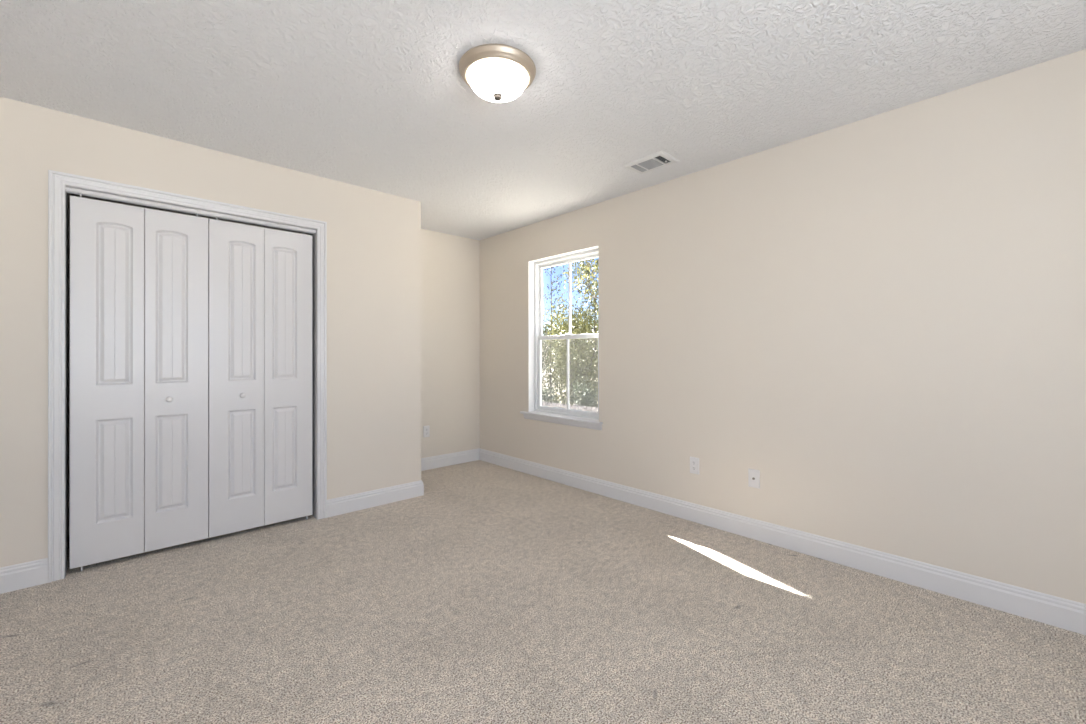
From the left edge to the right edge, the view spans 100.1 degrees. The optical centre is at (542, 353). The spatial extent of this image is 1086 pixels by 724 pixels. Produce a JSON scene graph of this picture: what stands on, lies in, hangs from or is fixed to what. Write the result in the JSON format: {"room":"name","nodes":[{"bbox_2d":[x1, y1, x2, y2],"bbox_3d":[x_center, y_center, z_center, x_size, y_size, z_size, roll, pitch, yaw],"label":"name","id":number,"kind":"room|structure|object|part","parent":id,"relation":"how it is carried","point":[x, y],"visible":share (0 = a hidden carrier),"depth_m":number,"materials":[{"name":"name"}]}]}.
{"room":"empty bedroom","nodes":[
{"label":"empty bedroom","id":0,"kind":"room"},
{"bbox_2d":[0,97,420,567],"bbox_3d":[-2.485,-0.044,2.907,3.345,2.440,0.730,0,0,-43],"label":"wall","id":1,"kind":"structure","parent":0,"point":[374,237],"depth_m":2.88,"materials":[{"name":"beige paint"}]},
{"bbox_2d":[0,558,47,593],"bbox_3d":[-2.997,1.113,1.913,1.240,0.124,0.016,0,0,-43],"label":"baseboard","id":2,"kind":"structure","parent":1,"relation":"attached to","point":[32,573],"depth_m":2.28,"materials":[{"name":"white paint"}]},
{"bbox_2d":[70,193,207,570],"bbox_3d":[-2.299,0.154,2.622,0.597,2.038,0.065,0,0,-43],"label":"door","id":3,"kind":"structure","parent":1,"relation":"in","point":[139,284],"depth_m":2.59,"materials":[{"name":"white paint"}]},
{"bbox_2d":[48,170,326,582],"bbox_3d":[-2.049,0.116,2.800,1.355,2.120,0.020,0,0,-43],"label":"trim","id":4,"kind":"structure","parent":1,"relation":"attached to","point":[57,181],"depth_m":2.37,"materials":[{"name":"white paint"}]},
{"bbox_2d":[65,185,316,575],"bbox_3d":[-2.097,0.136,2.851,1.275,2.080,0.121,0,0,-43],"label":"trim","id":5,"kind":"structure","parent":1,"relation":"attached to","point":[314,236],"depth_m":3.24,"materials":[{"name":"white paint"}]},
{"bbox_2d":[66,187,315,233],"bbox_3d":[-2.088,-0.873,2.842,1.235,0.022,0.042,0,0,-43],"label":"trim","id":6,"kind":"structure","parent":1,"relation":"attached to","point":[68,189],"depth_m":2.74,"materials":[{"name":"white paint"}]},
{"bbox_2d":[208,216,311,537],"bbox_3d":[-1.860,0.155,3.033,0.597,2.038,0.065,0,0,-43],"label":"door","id":7,"kind":"structure","parent":1,"relation":"in","point":[260,278],"depth_m":3.00,"materials":[{"name":"white paint"}]},
{"bbox_2d":[327,480,423,517],"bbox_3d":[-1.275,1.114,3.524,0.766,0.124,0.016,0,0,-43],"label":"baseboard","id":8,"kind":"structure","parent":1,"relation":"attached to","point":[364,500],"depth_m":3.49,"materials":[{"name":"white paint"}]},
{"bbox_2d":[67,193,479,537],"bbox_3d":[-2.372,-0.043,3.595,4.450,2.440,0.120,0,0,-43],"label":"wall","id":9,"kind":"structure","parent":0,"point":[450,264],"depth_m":4.78,"materials":[{"name":"beige paint"}]},
{"bbox_2d":[423,425,429,437],"bbox_3d":[-1.183,0.790,4.617,0.070,0.115,0.009,0,0,-43],"label":"wall outlet","id":10,"kind":"object","parent":9,"relation":"attached to","point":[426,429],"visible":1,"depth_m":4.61,"materials":[{"name":"white plastic"}]},
{"bbox_2d":[421,448,479,470],"bbox_3d":[-1.103,1.116,4.685,1.105,0.124,0.016,0,0,-43],"label":"baseboard","id":11,"kind":"structure","parent":9,"relation":"attached to","point":[433,462],"depth_m":4.79,"materials":[{"name":"white paint"}]},
{"bbox_2d":[0,460,1085,723],"bbox_3d":[-0.385,1.231,1.475,4.695,0.120,5.925,0,0,-43],"label":"floor","id":12,"kind":"structure","parent":0,"point":[493,594],"depth_m":1.94,"materials":[{"name":"beige carpet"}]},
{"bbox_2d":[0,0,1085,240],"bbox_3d":[-0.388,-1.329,1.480,4.695,0.120,5.925,0,0,-43],"label":"ceiling","id":13,"kind":"structure","parent":0,"point":[370,94],"depth_m":2.08,"materials":[{"name":"white paint"}]},
{"bbox_2d":[459,44,535,102],"bbox_3d":[-0.202,-1.199,2.027,0.341,0.138,0.341,0,0,-43],"label":"ceiling lamp","id":14,"kind":"object","parent":13,"relation":"attached to","point":[499,73],"visible":1,"depth_m":1.94,"materials":[{"name":"white glass"}]},
{"bbox_3d":[-0.202,-1.191,2.027,0.269,0.082,0.269,0,0,-43],"label":"lamp shade","id":15,"kind":"part","parent":14,"relation":"part of","materials":[{"name":"white glass"}]},
{"bbox_2d":[623,151,678,173],"bbox_3d":[0.718,-1.261,3.027,0.210,0.012,0.300,0,0,-43],"label":"ceiling vent","id":16,"kind":"object","parent":13,"relation":"in","point":[660,159],"visible":1,"depth_m":3.01,"materials":[{"name":"white metal"}]},
{"bbox_2d":[480,49,1085,603],"bbox_3d":[1.281,-0.048,3.038,0.124,2.440,5.925,0,0,-43],"label":"wall","id":17,"kind":"structure","parent":0,"point":[881,318],"depth_m":2.46,"materials":[{"name":"beige paint"}]},
{"bbox_2d":[520,245,602,430],"bbox_3d":[0.188,-0.133,4.193,0.190,1.552,1.025,0,0,-43],"label":"window","id":18,"kind":"structure","parent":17,"relation":"in","point":[589,419],"depth_m":4.34,"materials":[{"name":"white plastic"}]},
{"bbox_3d":[0.172,0.581,4.176,0.144,0.020,1.025,0,0,-43],"label":"sill","id":19,"kind":"part","parent":18,"relation":"part of","materials":[{"name":"white paint"}]},
{"bbox_2d":[567,339,568,408],"bbox_3d":[0.232,0.189,4.205,0.018,0.650,0.017,0,0,-43],"label":"grille","id":20,"kind":"object","parent":18,"relation":"attached to","point":[567,339],"depth_m":4.20,"materials":[{"name":"white plastic"}]},
{"bbox_3d":[0.251,-0.510,4.225,0.024,0.736,0.829,0,0,-43],"label":"sash","id":21,"kind":"part","parent":18,"relation":"part of","materials":[{"name":"white plastic"}]},
{"bbox_3d":[0.232,0.188,4.205,0.026,0.724,0.811,0,0,-43],"label":"sash","id":22,"kind":"part","parent":18,"relation":"part of","materials":[{"name":"white plastic"}]},
{"bbox_2d":[569,263,570,333],"bbox_3d":[0.251,-0.510,4.225,0.018,0.668,0.017,0,0,-43],"label":"grille","id":23,"kind":"object","parent":18,"relation":"attached to","point":[569,263],"depth_m":4.22,"materials":[{"name":"white plastic"}]},
{"bbox_2d":[690,457,698,474],"bbox_3d":[1.058,0.783,3.179,0.009,0.115,0.070,0,0,-43],"label":"wall outlet","id":24,"kind":"object","parent":17,"relation":"attached to","point":[694,462],"visible":1,"depth_m":3.18,"materials":[{"name":"white plastic"}]},
{"bbox_2d":[748,468,759,488],"bbox_3d":[1.333,0.792,2.879,0.017,0.115,0.070,0,0,-43],"label":"wall plate","id":25,"kind":"object","parent":17,"relation":"attached to","point":[753,475],"visible":1,"depth_m":2.88,"materials":[{"name":"white plastic"}]},
{"bbox_2d":[479,448,1085,634],"bbox_3d":[1.231,1.110,2.988,0.016,0.124,5.685,0,0,-43],"label":"baseboard","id":26,"kind":"structure","parent":17,"relation":"attached to","point":[1070,615],"depth_m":2.50,"materials":[{"name":"white paint"}]},
{"label":"outside","id":27,"kind":"structure","parent":0,"visible":0},
{"bbox_3d":[-10.403,4.331,24.491,12.115,0.200,130.000,0,0,-43],"label":"ground","id":28,"kind":"structure","parent":27,"visible":0},
{"bbox_2d":[543,401,596,411],"bbox_3d":[-3.467,3.260,25.741,0.120,1.930,28.840,0,0,-43],"label":"wooden fence","id":29,"kind":"object","parent":28,"relation":"on","point":[584,408],"visible":0.03,"depth_m":20.53,"materials":[{"name":"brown wood"}]},
{"bbox_3d":[0.576,3.236,21.348,0.020,1.890,2.380,0,0,-43],"label":"panel","id":30,"kind":"part","parent":29,"relation":"part of","materials":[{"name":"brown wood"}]},
{"bbox_3d":[2.216,3.232,19.596,0.020,1.887,2.380,0,0,-43],"label":"panel","id":31,"kind":"part","parent":29,"relation":"part of","materials":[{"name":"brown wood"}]},
{"bbox_2d":[556,258,598,314],"bbox_3d":[2.503,-1.240,16.625,4.273,10.895,4.014,0,0,-10],"label":"tree","id":32,"kind":"object","parent":28,"relation":"on","point":[584,273],"visible":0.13,"depth_m":17.10,"materials":[{"name":"green plant"}]},
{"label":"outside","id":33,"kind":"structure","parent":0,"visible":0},
{"bbox_2d":[542,366,597,404],"bbox_3d":[22.026,4.399,75.389,104.800,0.200,160.000,0,0,-43],"label":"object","id":34,"kind":"structure","parent":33,"point":[577,366],"depth_m":76.06,"materials":[{"name":"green plant"}]},
{"bbox_2d":[543,383,555,402],"bbox_3d":[0.141,2.809,23.653,2.237,2.829,2.289,0,0,36],"label":"shrub","id":35,"kind":"object","parent":34,"relation":"on","point":[544,383],"visible":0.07,"depth_m":23.46,"materials":[{"name":"plant"}]},
{"bbox_2d":[542,317,560,400],"bbox_3d":[-0.606,0.418,36.203,6.128,7.732,4.494,0,0,36],"label":"leafy tree","id":36,"kind":"object","parent":34,"relation":"on","point":[545,331],"visible":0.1,"depth_m":36.05,"materials":[{"name":"green plant"}]},
{"bbox_2d":[543,265,567,401],"bbox_3d":[0.618,-2.350,28.202,2.294,13.151,2.599,0,0,9],"label":"slender tree","id":37,"kind":"object","parent":34,"relation":"on","point":[559,290],"visible":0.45,"depth_m":28.20,"materials":[{"name":"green plant"}]},
{"bbox_2d":[542,323,580,392],"bbox_3d":[1.936,0.507,42.703,5.151,7.496,5.777,0,0,25],"label":"bushy tree","id":38,"kind":"object","parent":34,"relation":"on","point":[553,373],"visible":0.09,"depth_m":42.03,"materials":[{"name":"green plant"}]},
{"bbox_2d":[542,297,598,405],"bbox_3d":[1.619,0.472,25.792,5.151,7.496,5.777,0,0,-43],"label":"bushy tree","id":39,"kind":"object","parent":34,"relation":"on","point":[565,329],"visible":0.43,"depth_m":25.22,"materials":[{"name":"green plant"}]},
{"bbox_2d":[554,316,598,401],"bbox_3d":[3.306,0.596,32.004,4.997,7.272,5.604,0,0,-35],"label":"bushy tree","id":40,"kind":"object","parent":34,"relation":"on","point":[596,316],"visible":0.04,"depth_m":31.85,"materials":[{"name":"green plant"}]},
{"bbox_2d":[557,258,598,406],"bbox_3d":[3.299,-1.623,27.201,4.824,11.747,5.258,0,0,11],"label":"tree","id":41,"kind":"object","parent":34,"relation":"on","point":[586,262],"visible":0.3,"depth_m":27.01,"materials":[{"name":"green plant"}]},
{"bbox_2d":[570,376,597,406],"bbox_3d":[1.879,2.646,21.761,2.485,3.143,2.543,0,0,27],"label":"shrub","id":42,"kind":"object","parent":34,"relation":"on","point":[588,391],"visible":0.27,"depth_m":21.59,"materials":[{"name":"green plant"}]}
]}

